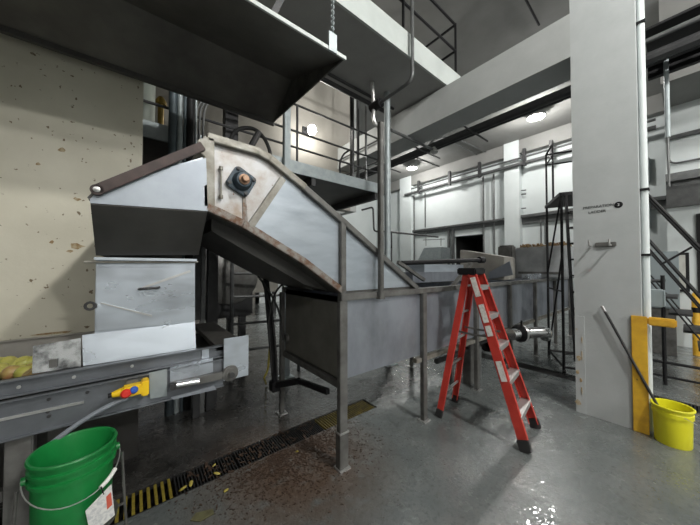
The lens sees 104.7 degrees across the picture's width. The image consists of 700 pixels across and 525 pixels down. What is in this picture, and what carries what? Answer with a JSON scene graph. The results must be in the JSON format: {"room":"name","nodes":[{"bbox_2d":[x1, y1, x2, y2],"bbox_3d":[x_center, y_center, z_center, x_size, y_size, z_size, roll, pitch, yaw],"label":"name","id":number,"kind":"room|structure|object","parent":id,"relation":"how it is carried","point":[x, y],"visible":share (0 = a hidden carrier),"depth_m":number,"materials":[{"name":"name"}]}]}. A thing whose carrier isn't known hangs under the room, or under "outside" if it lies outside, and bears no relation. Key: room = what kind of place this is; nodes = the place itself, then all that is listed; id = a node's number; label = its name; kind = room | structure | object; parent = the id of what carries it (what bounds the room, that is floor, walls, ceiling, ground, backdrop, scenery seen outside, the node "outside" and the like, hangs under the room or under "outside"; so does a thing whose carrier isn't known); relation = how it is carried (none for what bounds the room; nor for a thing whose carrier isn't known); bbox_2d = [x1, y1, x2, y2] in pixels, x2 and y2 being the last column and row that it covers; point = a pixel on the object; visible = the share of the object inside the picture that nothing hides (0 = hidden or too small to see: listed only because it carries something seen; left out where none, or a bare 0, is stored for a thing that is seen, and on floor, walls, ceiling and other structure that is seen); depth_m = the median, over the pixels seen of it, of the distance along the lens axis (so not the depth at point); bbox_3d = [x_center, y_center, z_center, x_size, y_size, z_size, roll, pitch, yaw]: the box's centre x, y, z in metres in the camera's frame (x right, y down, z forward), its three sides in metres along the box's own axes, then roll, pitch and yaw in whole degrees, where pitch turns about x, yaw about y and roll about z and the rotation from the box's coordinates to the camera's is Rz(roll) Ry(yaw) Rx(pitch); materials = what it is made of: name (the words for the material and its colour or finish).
{"room":"factory floor","nodes":[
{"label":"factory floor","id":0,"kind":"room"},
{"bbox_2d":[0,33,143,340],"bbox_3d":[-4.370,-2.205,0.741,6.050,6.000,0.350,1,-1,-39],"label":"wall","id":1,"kind":"structure","parent":0,"point":[50,101],"depth_m":2.12,"materials":[{"name":"beige paint"}]},
{"bbox_2d":[31,147,84,335],"bbox_3d":[-2.294,-0.179,2.137,0.293,1.479,0.003,1,-1,-39],"label":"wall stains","id":2,"kind":"structure","parent":1,"relation":"attached to","point":[73,245],"depth_m":2.15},
{"bbox_2d":[0,408,137,487],"bbox_3d":[-4.370,1.244,0.671,6.050,0.900,0.350,1,-1,-39],"label":"baseboard","id":3,"kind":"structure","parent":1,"relation":"attached to","point":[125,423],"depth_m":2.34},
{"bbox_2d":[155,81,349,211],"bbox_3d":[-4.149,-3.288,4.048,10.500,3.700,0.200,1,-1,-39],"label":"wall","id":4,"kind":"structure","parent":0,"point":[323,99],"depth_m":6.49,"materials":[{"name":"paint"}]},
{"bbox_2d":[142,99,377,210],"bbox_3d":[-3.668,-2.014,3.221,9.850,1.318,1.610,1,-1,-39],"label":"platform","id":5,"kind":"object","parent":4,"relation":"attached to","point":[341,191],"visible":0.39,"depth_m":4.84,"materials":[{"name":"silver metal"}]},
{"bbox_2d":[143,82,155,121],"bbox_3d":[-2.801,-3.345,3.719,0.220,3.600,0.220,1,-1,-39],"label":"pipe","id":6,"kind":"object","parent":5,"relation":"on","point":[149,90],"visible":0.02,"depth_m":3.64,"materials":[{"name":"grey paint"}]},
{"bbox_2d":[155,96,166,124],"bbox_3d":[-2.433,-1.838,3.471,0.120,0.578,0.120,1,-1,-39],"label":"stand","id":7,"kind":"object","parent":5,"relation":"on","point":[160,100],"visible":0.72,"depth_m":3.44,"materials":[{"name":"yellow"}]},
{"bbox_2d":[223,109,237,140],"bbox_3d":[-1.773,-3.338,4.030,0.180,3.600,0.160,1,-1,-39],"label":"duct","id":8,"kind":"object","parent":5,"relation":"on","point":[229,118],"visible":0.02,"depth_m":3.93,"materials":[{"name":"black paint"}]},
{"bbox_2d":[350,97,353,175],"bbox_3d":[0.040,-3.309,5.483,0.083,3.600,0.083,0,-1,-16],"label":"pipe","id":9,"kind":"object","parent":5,"relation":"on","point":[351,98],"visible":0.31,"depth_m":5.43,"materials":[{"name":"metal"}]},
{"bbox_2d":[357,100,358,177],"bbox_3d":[0.168,-3.304,5.713,0.055,3.600,0.055,0,-1,-16],"label":"pipe","id":10,"kind":"object","parent":5,"relation":"on","point":[357,100],"visible":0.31,"depth_m":5.67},
{"bbox_2d":[365,104,366,179],"bbox_3d":[0.333,-3.305,5.653,0.046,3.600,0.046,0,-1,-16],"label":"pipe","id":11,"kind":"object","parent":5,"relation":"on","point":[365,104],"visible":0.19,"depth_m":5.62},
{"bbox_2d":[302,125,315,134],"bbox_3d":[-0.948,-3.041,6.214,0.220,0.302,0.413,1,-1,-39],"label":"wall lamp","id":12,"kind":"object","parent":4,"relation":"attached to","point":[311,129],"visible":1,"depth_m":6.09,"materials":[{"name":"white"}]},
{"bbox_2d":[252,200,376,303],"bbox_3d":[-4.515,-1.506,12.946,21.100,6.900,0.200,1,-1,-39],"label":"wall","id":13,"kind":"structure","parent":0,"point":[362,221],"depth_m":17.13,"materials":[{"name":"paint"}]},
{"bbox_2d":[337,99,355,215],"bbox_3d":[-2.225,-3.162,10.201,0.200,3.700,7.400,1,-1,-39],"label":"wall","id":14,"kind":"structure","parent":0,"point":[352,209],"depth_m":7.37,"materials":[{"name":"paint"}]},
{"bbox_2d":[0,302,699,524],"bbox_3d":[2.613,1.862,3.978,21.100,0.200,23.000,1,-1,-39],"label":"floor","id":15,"kind":"structure","parent":0,"point":[581,469],"depth_m":2.41,"materials":[{"name":"concrete"}]},
{"bbox_2d":[11,451,127,524],"bbox_3d":[-1.298,1.339,1.257,0.323,0.736,0.338,0,-1,0],"label":"stand","id":16,"kind":"object","parent":15,"relation":"on","point":[116,505],"visible":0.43,"depth_m":1.39,"materials":[{"name":"metal"}]},
{"bbox_2d":[20,426,120,524],"bbox_3d":[-1.286,1.046,1.258,0.328,0.370,0.340,1,-1,-39],"label":"bucket","id":17,"kind":"object","parent":16,"relation":"on","point":[64,476],"visible":0.97,"depth_m":1.20,"materials":[{"name":"plastic"}]},
{"bbox_2d":[85,484,114,524],"bbox_3d":[-1.119,1.102,1.211,0.006,0.191,0.100,-1,-1,36],"label":"paper tag","id":18,"kind":"object","parent":17,"relation":"hanging from","point":[101,510],"visible":1,"depth_m":1.21,"materials":[{"name":"white"}]},
{"bbox_2d":[0,320,248,524],"bbox_3d":[-2.924,1.097,0.788,4.849,1.199,1.095,1,-1,-39],"label":"conveyor","id":19,"kind":"object","parent":15,"relation":"on","point":[31,405],"visible":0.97,"depth_m":1.48,"materials":[{"name":"metal"}]},
{"bbox_2d":[0,365,19,379],"bbox_3d":[-1.897,0.620,1.517,0.086,0.084,0.085,0,-1,-15],"label":"apple","id":20,"kind":"object","parent":19,"relation":"on","point":[6,373],"visible":0.54,"depth_m":1.49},
{"bbox_2d":[13,365,31,377],"bbox_3d":[-1.820,0.622,1.516,0.089,0.083,0.089,0,-1,-12],"label":"apple","id":21,"kind":"object","parent":19,"relation":"on","point":[18,372],"visible":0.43,"depth_m":1.48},
{"bbox_2d":[51,398,127,440],"bbox_3d":[-1.362,0.830,1.397,0.333,0.177,0.034,1,-1,-39],"label":"cable conduit","id":22,"kind":"object","parent":19,"relation":"attached to","point":[78,423],"visible":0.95,"depth_m":1.39,"materials":[{"name":"grey"}]},
{"bbox_2d":[32,257,197,373],"bbox_3d":[-1.582,0.282,1.925,0.738,0.607,0.908,1,-1,-39],"label":"chute","id":23,"kind":"object","parent":19,"relation":"attached to","point":[143,307],"visible":0.99,"depth_m":1.62,"materials":[{"name":"silver metal"}]},
{"bbox_2d":[108,377,148,398],"bbox_3d":[-1.216,0.707,1.487,0.175,0.090,0.096,1,-1,-39],"label":"switch","id":24,"kind":"object","parent":19,"relation":"attached to","point":[132,387],"visible":1,"depth_m":1.49,"materials":[{"name":"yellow plastic"}]},
{"bbox_2d":[113,477,174,524],"bbox_3d":[-1.548,1.736,1.929,0.480,0.027,0.260,1,-1,-39],"label":"drain grate","id":25,"kind":"object","parent":15,"relation":"on","point":[154,486],"visible":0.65,"depth_m":1.99,"materials":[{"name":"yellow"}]},
{"bbox_2d":[164,91,177,415],"bbox_3d":[-2.080,-0.651,3.152,0.090,4.790,0.090,1,-1,-39],"label":"riser pipe","id":26,"kind":"object","parent":15,"relation":"on","point":[173,97],"visible":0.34,"depth_m":3.13,"materials":[{"name":"metal"}]},
{"bbox_2d":[174,94,182,413],"bbox_3d":[-2.026,-0.650,3.196,0.060,4.790,0.060,1,-1,-39],"label":"riser pipe","id":27,"kind":"object","parent":15,"relation":"on","point":[180,97],"visible":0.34,"depth_m":3.19,"materials":[{"name":"metal"}]},
{"bbox_2d":[180,96,186,411],"bbox_3d":[-1.986,-0.649,3.228,0.036,4.790,0.036,1,-1,-39],"label":"riser pipe","id":28,"kind":"object","parent":15,"relation":"on","point":[185,97],"visible":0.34,"depth_m":3.23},
{"bbox_2d":[183,97,194,410],"bbox_3d":[-1.941,-0.648,3.264,0.090,4.790,0.090,1,-1,-39],"label":"riser pipe","id":29,"kind":"object","parent":15,"relation":"on","point":[190,127],"visible":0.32,"depth_m":3.25,"materials":[{"name":"metal"}]},
{"bbox_2d":[192,246,200,418],"bbox_3d":[-1.746,0.753,3.071,0.070,1.980,0.070,1,-1,-39],"label":"upright","id":30,"kind":"object","parent":15,"relation":"on","point":[195,398],"visible":0.44,"depth_m":3.05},
{"bbox_2d":[190,509,213,521],"bbox_3d":[-0.996,1.712,1.823,0.142,0.003,0.081,0,-1,-17],"label":"scrap","id":31,"kind":"object","parent":15,"relation":"on","point":[200,516],"visible":1,"depth_m":1.83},
{"bbox_2d":[200,246,205,413],"bbox_3d":[-1.722,0.755,3.154,0.040,1.980,0.040,1,-1,-39],"label":"upright","id":32,"kind":"object","parent":15,"relation":"on","point":[203,250],"visible":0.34,"depth_m":3.15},
{"bbox_2d":[172,453,239,496],"bbox_3d":[-1.181,1.742,2.222,0.452,0.027,0.260,1,-1,-39],"label":"drain grate","id":33,"kind":"object","parent":15,"relation":"on","point":[217,460],"visible":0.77,"depth_m":2.22,"materials":[{"name":"black"}]},
{"bbox_2d":[205,250,215,410],"bbox_3d":[-1.679,0.757,3.253,0.090,1.980,0.090,1,-1,-39],"label":"upright","id":34,"kind":"object","parent":15,"relation":"on","point":[211,257],"visible":0.44,"depth_m":3.22,"materials":[{"name":"metal"}]},
{"bbox_2d":[215,255,217,402],"bbox_3d":[-1.681,0.759,3.379,0.040,1.980,0.040,1,-1,-39],"label":"upright","id":35,"kind":"object","parent":15,"relation":"on","point":[216,255],"visible":0.27,"depth_m":3.38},
{"bbox_2d":[205,249,257,336],"bbox_3d":[-2.917,0.236,3.970,2.817,3.050,0.950,1,-1,-39],"label":"tank","id":36,"kind":"object","parent":15,"relation":"on","point":[243,284],"visible":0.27,"depth_m":4.27,"materials":[{"name":"metal"}]},
{"bbox_2d":[232,434,288,467],"bbox_3d":[-0.822,1.748,2.510,0.452,0.027,0.260,1,-1,-39],"label":"drain grate","id":37,"kind":"object","parent":15,"relation":"on","point":[275,439],"visible":0.7,"depth_m":2.51,"materials":[{"name":"black"}]},
{"bbox_2d":[229,262,299,383],"bbox_3d":[-1.289,0.751,4.207,1.067,2.031,0.055,1,-1,-27],"label":"frame","id":38,"kind":"object","parent":15,"relation":"on","point":[232,273],"visible":0.21,"depth_m":3.99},
{"bbox_2d":[253,278,277,312],"bbox_3d":[-4.176,0.575,9.522,3.000,2.600,1.100,1,-1,-39],"label":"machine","id":39,"kind":"object","parent":15,"relation":"on","point":[259,288],"visible":0.09,"depth_m":9.84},
{"bbox_2d":[278,108,294,379],"bbox_3d":[-0.990,-0.634,4.218,0.200,4.800,0.200,1,-1,-39],"label":"support post","id":40,"kind":"object","parent":15,"relation":"on","point":[286,160],"visible":0.27,"depth_m":4.21,"materials":[{"name":"metal"}]},
{"bbox_2d":[279,419,324,445],"bbox_3d":[-0.486,1.754,2.779,0.392,0.027,0.260,1,-1,-39],"label":"drain grate","id":41,"kind":"object","parent":15,"relation":"on","point":[316,428],"visible":0.67,"depth_m":2.77,"materials":[{"name":"black"}]},
{"bbox_2d":[150,406,470,524],"bbox_3d":[-0.296,1.722,2.254,2.804,0.015,1.349,1,-1,-39],"label":"debris","id":42,"kind":"object","parent":15,"relation":"on","point":[292,449],"visible":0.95,"depth_m":2.29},
{"bbox_2d":[313,400,375,429],"bbox_3d":[-0.047,1.761,3.130,0.715,0.027,0.260,1,-1,-39],"label":"drain grate","id":43,"kind":"object","parent":15,"relation":"on","point":[329,420],"visible":0.66,"depth_m":3.11,"materials":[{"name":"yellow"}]},
{"bbox_2d":[384,91,397,367],"bbox_3d":[0.664,-0.623,4.774,0.240,4.800,0.240,1,-1,-39],"label":"support post","id":44,"kind":"object","parent":15,"relation":"on","point":[387,158],"visible":0.53,"depth_m":4.75,"materials":[{"name":"metal"}]},
{"bbox_2d":[390,128,437,153],"bbox_3d":[1.291,-2.382,5.313,1.414,0.120,0.180,1,-1,-39],"label":"pipe","id":45,"kind":"object","parent":44,"relation":"attached to","point":[434,150],"visible":0.99,"depth_m":5.31,"materials":[{"name":"metal"}]},
{"bbox_2d":[361,207,438,260],"bbox_3d":[1.455,0.236,7.161,2.824,3.180,0.282,1,-1,-39],"label":"pipe","id":46,"kind":"object","parent":15,"relation":"on","point":[368,207],"visible":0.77,"depth_m":6.70,"materials":[{"name":"metal"}]},
{"bbox_2d":[276,276,571,474],"bbox_3d":[2.363,1.052,4.955,7.290,1.458,1.230,1,-1,-39],"label":"tank","id":47,"kind":"object","parent":15,"relation":"on","point":[336,338],"visible":0.76,"depth_m":2.88,"materials":[{"name":"silver metal"}]},
{"bbox_2d":[89,130,418,294],"bbox_3d":[-0.562,-0.472,2.560,2.654,1.534,1.178,1,-1,-39],"label":"conveyor","id":48,"kind":"object","parent":47,"relation":"on","point":[262,218],"visible":0.96,"depth_m":2.04,"materials":[{"name":"silver metal"}]},
{"bbox_2d":[87,157,207,258],"bbox_3d":[-1.437,-0.338,1.936,0.533,0.613,1.152,1,-1,-39],"label":"hood","id":49,"kind":"object","parent":48,"relation":"attached to","point":[162,213],"visible":0.82,"depth_m":1.55,"materials":[{"name":"metal"}]},
{"bbox_2d":[229,126,271,153],"bbox_3d":[-0.949,-1.110,2.595,0.447,0.398,0.036,1,-1,-39],"label":"hose","id":50,"kind":"object","parent":48,"relation":"attached to","point":[235,131],"visible":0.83,"depth_m":2.57,"materials":[{"name":"black rubber"}]},
{"bbox_2d":[262,281,277,377],"bbox_3d":[-0.859,0.717,2.886,0.194,1.071,0.022,1,-1,-39],"label":"cable","id":51,"kind":"object","parent":48,"relation":"attached to","point":[265,290],"visible":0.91,"depth_m":2.91,"materials":[{"name":"black rubber"}]},
{"bbox_2d":[257,275,283,339],"bbox_3d":[-0.824,0.481,2.816,0.294,0.698,0.022,1,-1,-39],"label":"cable","id":52,"kind":"object","parent":48,"relation":"attached to","point":[258,276],"visible":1,"depth_m":2.85,"materials":[{"name":"black rubber"}]},
{"bbox_2d":[268,284,283,371],"bbox_3d":[-0.752,0.655,2.921,0.281,1.008,0.022,1,-1,-39],"label":"cable","id":53,"kind":"object","parent":48,"relation":"attached to","point":[279,287],"visible":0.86,"depth_m":2.84,"materials":[{"name":"black rubber"}]},
{"bbox_2d":[263,279,329,394],"bbox_3d":[-0.528,0.783,2.696,0.947,1.242,0.184,-1,-1,38],"label":"bracket","id":54,"kind":"object","parent":48,"relation":"attached to","point":[275,384],"visible":0.92,"depth_m":2.91,"materials":[{"name":"metal"}]},
{"bbox_2d":[376,121,384,299],"bbox_3d":[0.285,-0.494,2.546,0.060,1.672,0.060,1,-1,-39],"label":"stanchion","id":55,"kind":"object","parent":47,"relation":"on","point":[380,125],"visible":1,"depth_m":2.52,"materials":[{"name":"metal"}]},
{"bbox_2d":[404,264,462,282],"bbox_3d":[1.373,0.174,4.576,1.522,0.282,0.430,1,-1,-39],"label":"trough","id":56,"kind":"object","parent":47,"relation":"on","point":[430,272],"visible":0.64,"depth_m":4.34,"materials":[{"name":"silver metal"}]},
{"bbox_2d":[404,271,461,282],"bbox_3d":[1.363,0.234,4.547,1.472,0.162,0.400,1,-1,-39],"label":"tray","id":57,"kind":"object","parent":56,"relation":"on","point":[430,276],"depth_m":4.29,"materials":[{"name":"silver metal"}]},
{"bbox_2d":[405,264,462,271],"bbox_3d":[1.494,0.096,4.707,1.172,0.120,0.380,1,-1,-39],"label":"tray","id":58,"kind":"object","parent":56,"relation":"on","point":[424,267],"depth_m":4.39,"materials":[{"name":"silver metal"}]},
{"bbox_2d":[396,257,485,285],"bbox_3d":[1.346,0.164,3.691,1.787,0.525,0.254,1,-1,-30],"label":"tipping arm","id":59,"kind":"object","parent":47,"relation":"on","point":[403,264],"visible":0.81,"depth_m":3.63},
{"bbox_2d":[460,250,514,279],"bbox_3d":[2.733,0.034,5.265,0.550,0.588,1.000,1,-1,-39],"label":"tote","id":60,"kind":"object","parent":47,"relation":"on","point":[497,267],"visible":0.83,"depth_m":5.04,"materials":[{"name":"silver metal"}]},
{"bbox_2d":[506,320,552,341],"bbox_3d":[2.849,1.072,4.265,0.842,0.390,0.284,0,-1,-15],"label":"outlet elbow","id":61,"kind":"object","parent":47,"relation":"attached to","point":[518,332],"visible":1,"depth_m":4.16,"materials":[{"name":"silver metal"}]},
{"bbox_2d":[498,241,573,278],"bbox_3d":[3.984,-0.052,5.930,1.631,0.787,1.230,1,-1,-39],"label":"tub","id":62,"kind":"object","parent":47,"relation":"on","point":[530,262],"visible":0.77,"depth_m":5.90,"materials":[{"name":"metal"}]},
{"bbox_2d":[434,339,490,384],"bbox_3d":[1.731,1.452,3.985,1.720,0.620,0.197,1,-1,-39],"label":"drain manifold","id":63,"kind":"object","parent":15,"relation":"on","point":[468,363],"visible":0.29,"depth_m":3.90,"materials":[{"name":"metal"}]},
{"bbox_2d":[482,176,484,252],"bbox_3d":[6.084,-0.998,12.277,0.074,5.856,0.074,0,-1,-16],"label":"pipe","id":64,"kind":"object","parent":15,"relation":"on","point":[483,176],"visible":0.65,"depth_m":12.27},
{"bbox_2d":[435,268,540,453],"bbox_3d":[1.470,0.905,2.942,0.927,1.690,0.551,-1,-2,43],"label":"stepladder","id":65,"kind":"object","parent":15,"relation":"on","point":[474,281],"visible":1,"depth_m":2.92,"materials":[{"name":"red plastic"}]},
{"bbox_2d":[528,365,575,381],"bbox_3d":[3.398,1.781,4.135,0.280,0.027,1.140,1,-1,-39],"label":"drain grate","id":66,"kind":"object","parent":15,"relation":"on","point":[533,368],"visible":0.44,"depth_m":4.33,"materials":[{"name":"black"}]},
{"bbox_2d":[545,143,575,372],"bbox_3d":[3.822,-0.187,4.525,0.640,3.917,1.403,-1,-1,25],"label":"ladder","id":67,"kind":"object","parent":15,"relation":"on","point":[562,199],"visible":0.49,"depth_m":4.37,"materials":[{"name":"metal"}]},
{"bbox_2d":[650,251,679,355],"bbox_3d":[6.144,0.791,5.415,0.420,2.000,0.600,1,-1,-39],"label":"machine","id":68,"kind":"object","parent":15,"relation":"on","point":[656,270],"visible":0.39,"depth_m":5.20,"materials":[{"name":"grey"}]},
{"bbox_2d":[650,398,697,450],"bbox_3d":[3.110,1.553,2.601,0.295,0.360,0.295,1,-1,-39],"label":"bucket","id":69,"kind":"object","parent":15,"relation":"on","point":[673,421],"visible":0.98,"depth_m":2.53,"materials":[{"name":"plastic"}]},
{"bbox_2d":[601,306,658,404],"bbox_3d":[2.950,1.097,2.773,0.100,1.250,0.540,1,-1,-39],"label":"handle","id":70,"kind":"object","parent":69,"relation":"in","point":[602,307],"visible":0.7,"depth_m":2.81,"materials":[{"name":"metal"}]},
{"bbox_2d":[649,194,699,384],"bbox_3d":[5.109,0.305,3.814,0.890,2.905,1.974,1,-1,-39],"label":"staircase","id":71,"kind":"structure","parent":15,"relation":"on","point":[687,328],"depth_m":3.90,"materials":[{"name":"metal"}]},
{"bbox_2d":[691,293,699,355],"bbox_3d":[6.697,1.177,5.213,0.126,1.220,0.124,1,-1,-39],"label":"bollard","id":72,"kind":"object","parent":15,"relation":"on","point":[696,312],"visible":0.5,"depth_m":5.19,"materials":[{"name":"metal"}]},
{"bbox_2d":[256,0,444,116],"bbox_3d":[-2.521,-3.228,2.077,10.580,0.300,1.210,1,-1,-39],"label":"walkway","id":73,"kind":"object","parent":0,"point":[369,57],"depth_m":3.98,"materials":[{"name":"grey metal"}]},
{"bbox_2d":[321,77,383,112],"bbox_3d":[-2.718,-3.018,2.575,8.900,0.080,0.080,1,-1,-39],"label":"pipe","id":74,"kind":"object","parent":73,"relation":"attached to","point":[332,84],"visible":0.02,"depth_m":4.68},
{"bbox_2d":[328,73,393,109],"bbox_3d":[-2.630,-3.040,2.466,8.900,0.050,0.050,1,-1,-39],"label":"pipe","id":75,"kind":"object","parent":73,"relation":"attached to","point":[331,75],"visible":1,"depth_m":4.57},
{"bbox_2d":[370,81,376,127],"bbox_3d":[0.452,-2.648,4.581,0.273,0.783,0.060,1,-1,-39],"label":"pipe","id":76,"kind":"object","parent":73,"relation":"attached to","point":[371,82],"visible":0.79,"depth_m":4.51,"materials":[{"name":"metal"}]},
{"bbox_2d":[334,0,460,85],"bbox_3d":[-2.134,-3.263,1.596,10.580,0.350,0.035,1,-1,-39],"label":"trim","id":77,"kind":"structure","parent":73,"relation":"attached to","point":[368,13],"depth_m":3.81,"materials":[{"name":"paint"}]},
{"bbox_2d":[399,0,456,72],"bbox_3d":[-2.074,-3.965,2.430,9.700,1.188,0.984,1,-1,-39],"label":"walkway railing","id":78,"kind":"object","parent":73,"relation":"on","point":[404,4],"visible":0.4,"depth_m":4.88,"materials":[{"name":"metal"}]},
{"bbox_2d":[400,176,414,271],"bbox_3d":[3.310,-1.452,15.614,0.350,6.900,0.802,1,-1,-39],"label":"pillar","id":79,"kind":"structure","parent":0,"point":[406,202],"depth_m":15.46,"materials":[{"name":"paint"}]},
{"bbox_2d":[404,118,655,195],"bbox_3d":[6.102,-4.152,11.719,0.170,0.670,9.501,1,-1,-39],"label":"pipe","id":80,"kind":"object","parent":79,"relation":"attached to","point":[525,161],"visible":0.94,"depth_m":11.46,"materials":[{"name":"metal"}]},
{"bbox_2d":[418,247,450,259],"bbox_3d":[4.292,-0.387,13.886,0.850,0.710,1.423,1,-1,-39],"label":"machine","id":81,"kind":"object","parent":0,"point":[434,253],"visible":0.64,"depth_m":13.42,"materials":[{"name":"metal"}]},
{"bbox_2d":[338,14,570,172],"bbox_3d":[1.374,-2.708,5.283,0.520,0.530,4.760,1,-1,-39],"label":"ceiling beam","id":82,"kind":"structure","parent":0,"point":[540,63],"depth_m":4.13,"materials":[{"name":"paint"}]},
{"bbox_2d":[356,0,661,182],"bbox_3d":[2.613,-5.187,4.122,21.100,0.100,23.000,1,-1,-39],"label":"ceiling","id":83,"kind":"structure","parent":0,"point":[486,29],"depth_m":6.20,"materials":[{"name":"paint"}]},
{"bbox_2d":[0,0,345,125],"bbox_3d":[-2.700,-3.383,0.848,5.760,3.600,1.389,1,-1,-39],"label":"canopy","id":84,"kind":"object","parent":83,"relation":"hanging from","point":[244,58],"visible":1,"depth_m":2.13,"materials":[{"name":"metal"}]},
{"bbox_2d":[368,0,413,112],"bbox_3d":[0.653,-3.846,4.276,0.150,2.574,0.906,1,-1,-39],"label":"pipe","id":85,"kind":"object","parent":83,"relation":"attached to","point":[378,103],"visible":0.99,"depth_m":3.92,"materials":[{"name":"metal"}]},
{"bbox_2d":[356,3,699,178],"bbox_3d":[2.280,-3.780,5.429,1.050,2.660,13.500,1,-1,-39],"label":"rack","id":86,"kind":"object","parent":83,"relation":"hanging from","point":[676,38],"visible":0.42,"depth_m":3.60,"materials":[{"name":"metal"}]},
{"bbox_2d":[663,59,670,186],"bbox_3d":[4.210,-1.875,3.580,0.046,1.756,0.048,1,-1,-39],"label":"pipe","id":87,"kind":"object","parent":86,"relation":"hanging from","point":[666,62],"visible":0.81,"depth_m":3.57,"materials":[{"name":"metal"}]},
{"bbox_2d":[645,3,699,80],"bbox_3d":[5.332,-2.806,1.959,0.600,0.410,4.300,1,-1,-39],"label":"cable tray","id":88,"kind":"object","parent":86,"relation":"on","point":[680,45],"depth_m":3.41,"materials":[{"name":"black paint"}]},
{"bbox_2d":[527,111,545,121],"bbox_3d":[6.123,-4.885,8.890,0.518,0.310,0.518,1,-1,-39],"label":"lamp","id":89,"kind":"object","parent":83,"relation":"hanging from","point":[537,115],"visible":0.86,"depth_m":8.80,"materials":[{"name":"white"}]},
{"bbox_2d":[528,113,544,120],"bbox_3d":[6.123,-4.760,8.887,0.461,0.060,0.461,1,-1,-39],"label":"diffuser","id":90,"kind":"object","parent":89,"relation":"attached to","point":[534,116],"depth_m":8.83,"materials":[{"name":"white"}]},
{"bbox_2d":[504,140,522,247],"bbox_3d":[6.811,-1.541,11.245,0.350,6.900,0.563,1,-1,-39],"label":"column","id":91,"kind":"structure","parent":0,"point":[513,211],"depth_m":11.12,"materials":[{"name":"paint"}]},
{"bbox_2d":[376,114,667,313],"bbox_3d":[8.997,-1.586,9.036,0.300,6.900,22.800,1,-1,-39],"label":"wall","id":92,"kind":"structure","parent":0,"point":[461,202],"depth_m":11.88,"materials":[{"name":"paint"}]},
{"bbox_2d":[447,228,454,264],"bbox_3d":[5.076,0.132,13.553,0.110,3.650,0.340,1,-1,-39],"label":"door track","id":93,"kind":"object","parent":92,"relation":"attached to","point":[448,231],"visible":0.36,"depth_m":13.46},
{"bbox_2d":[456,235,482,264],"bbox_3d":[6.713,0.261,13.769,2.100,3.400,1.781,1,-1,-39],"label":"doorway","id":94,"kind":"object","parent":92,"relation":"in","point":[468,243],"visible":0.14,"depth_m":14.25,"materials":[{"name":"black"}]},
{"bbox_2d":[412,195,666,233],"bbox_3d":[6.641,-1.734,11.565,0.220,0.360,10.687,1,-1,-39],"label":"trim ledge","id":95,"kind":"object","parent":92,"relation":"attached to","point":[535,217],"visible":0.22,"depth_m":11.57,"materials":[{"name":"metal"}]},
{"bbox_2d":[493,174,494,253],"bbox_3d":[6.371,-2.005,11.940,0.074,3.856,0.074,0,-1,-16],"label":"pipe","id":96,"kind":"object","parent":95,"relation":"attached to","point":[493,174],"visible":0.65,"depth_m":11.92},
{"bbox_2d":[391,93,663,192],"bbox_3d":[8.763,-4.764,8.914,0.300,0.550,22.800,1,-1,-39],"label":"wall","id":97,"kind":"structure","parent":0,"point":[655,106],"depth_m":11.59,"materials":[{"name":"paint"}]},
{"bbox_2d":[569,0,642,428],"bbox_3d":[3.031,-1.705,3.194,0.520,6.900,0.540,1,-1,-39],"label":"wall column","id":98,"kind":"structure","parent":0,"point":[603,33],"depth_m":2.99,"materials":[{"name":"white paint"}]},
{"bbox_2d":[575,316,585,413],"bbox_3d":[2.684,1.186,3.147,0.006,1.117,0.088,1,-1,-39],"label":"plate","id":99,"kind":"object","parent":98,"relation":"attached to","point":[579,320],"visible":1,"depth_m":3.14,"materials":[{"name":"white paint"}]},
{"bbox_2d":[588,239,615,246],"bbox_3d":[2.767,-0.212,2.966,0.139,0.075,0.213,1,-1,-39],"label":"hook rail","id":100,"kind":"object","parent":98,"relation":"attached to","point":[602,244],"visible":1,"depth_m":2.99,"materials":[{"name":"metal"}]},
{"bbox_2d":[636,0,653,431],"bbox_3d":[3.104,-1.712,2.863,0.080,6.900,0.068,1,-1,-39],"label":"pipe","id":101,"kind":"object","parent":98,"relation":"attached to","point":[641,21],"visible":0.86,"depth_m":2.83,"materials":[{"name":"metal"}]},
{"bbox_2d":[631,315,676,434],"bbox_3d":[3.056,1.143,2.710,0.072,1.186,0.306,1,-1,-39],"label":"guard","id":102,"kind":"object","parent":98,"relation":"attached to","point":[639,338],"visible":1,"depth_m":2.76,"materials":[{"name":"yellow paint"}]},
{"bbox_2d":[651,289,665,307],"bbox_3d":[3.270,0.380,2.901,0.180,0.180,0.150,1,-1,-39],"label":"junction box","id":103,"kind":"object","parent":98,"relation":"attached to","point":[657,295],"visible":0.77,"depth_m":2.82,"materials":[{"name":"grey"}]},
{"bbox_2d":[659,0,699,106],"bbox_3d":[9.814,-4.351,1.714,1.550,1.670,10.263,1,-1,-39],"label":"ceiling","id":104,"kind":"structure","parent":0,"point":[684,84],"depth_m":5.17,"materials":[{"name":"paint"}]},
{"bbox_2d":[664,98,699,347],"bbox_3d":[10.321,-1.728,2.067,0.250,6.900,10.263,1,-1,-39],"label":"wall","id":105,"kind":"structure","parent":0,"point":[685,117],"depth_m":5.78,"materials":[{"name":"paint"}]},
{"bbox_2d":[665,168,699,207],"bbox_3d":[7.965,-1.585,4.661,0.180,0.720,3.263,1,-1,-39],"label":"ledge","id":106,"kind":"object","parent":105,"relation":"attached to","point":[684,190],"visible":1,"depth_m":5.74,"materials":[{"name":"metal"}]},
{"bbox_2d":[679,253,689,291],"bbox_3d":[7.101,0.207,5.803,0.056,0.833,0.245,1,-1,-39],"label":"board","id":107,"kind":"object","parent":105,"relation":"attached to","point":[683,258],"visible":0.51,"depth_m":5.74,"materials":[{"name":"white paint"}]},
{"bbox_2d":[669,129,699,140],"bbox_3d":[8.006,-2.751,4.698,0.100,0.095,3.232,1,-1,-39],"label":"pipe","id":108,"kind":"object","parent":105,"relation":"attached to","point":[697,131],"visible":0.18,"depth_m":5.74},
{"bbox_2d":[696,213,699,292],"bbox_3d":[7.378,0.385,5.491,0.050,2.814,0.375,1,-1,-39],"label":"door","id":109,"kind":"structure","parent":105,"relation":"in","point":[697,215],"depth_m":5.62,"materials":[{"name":"black"}]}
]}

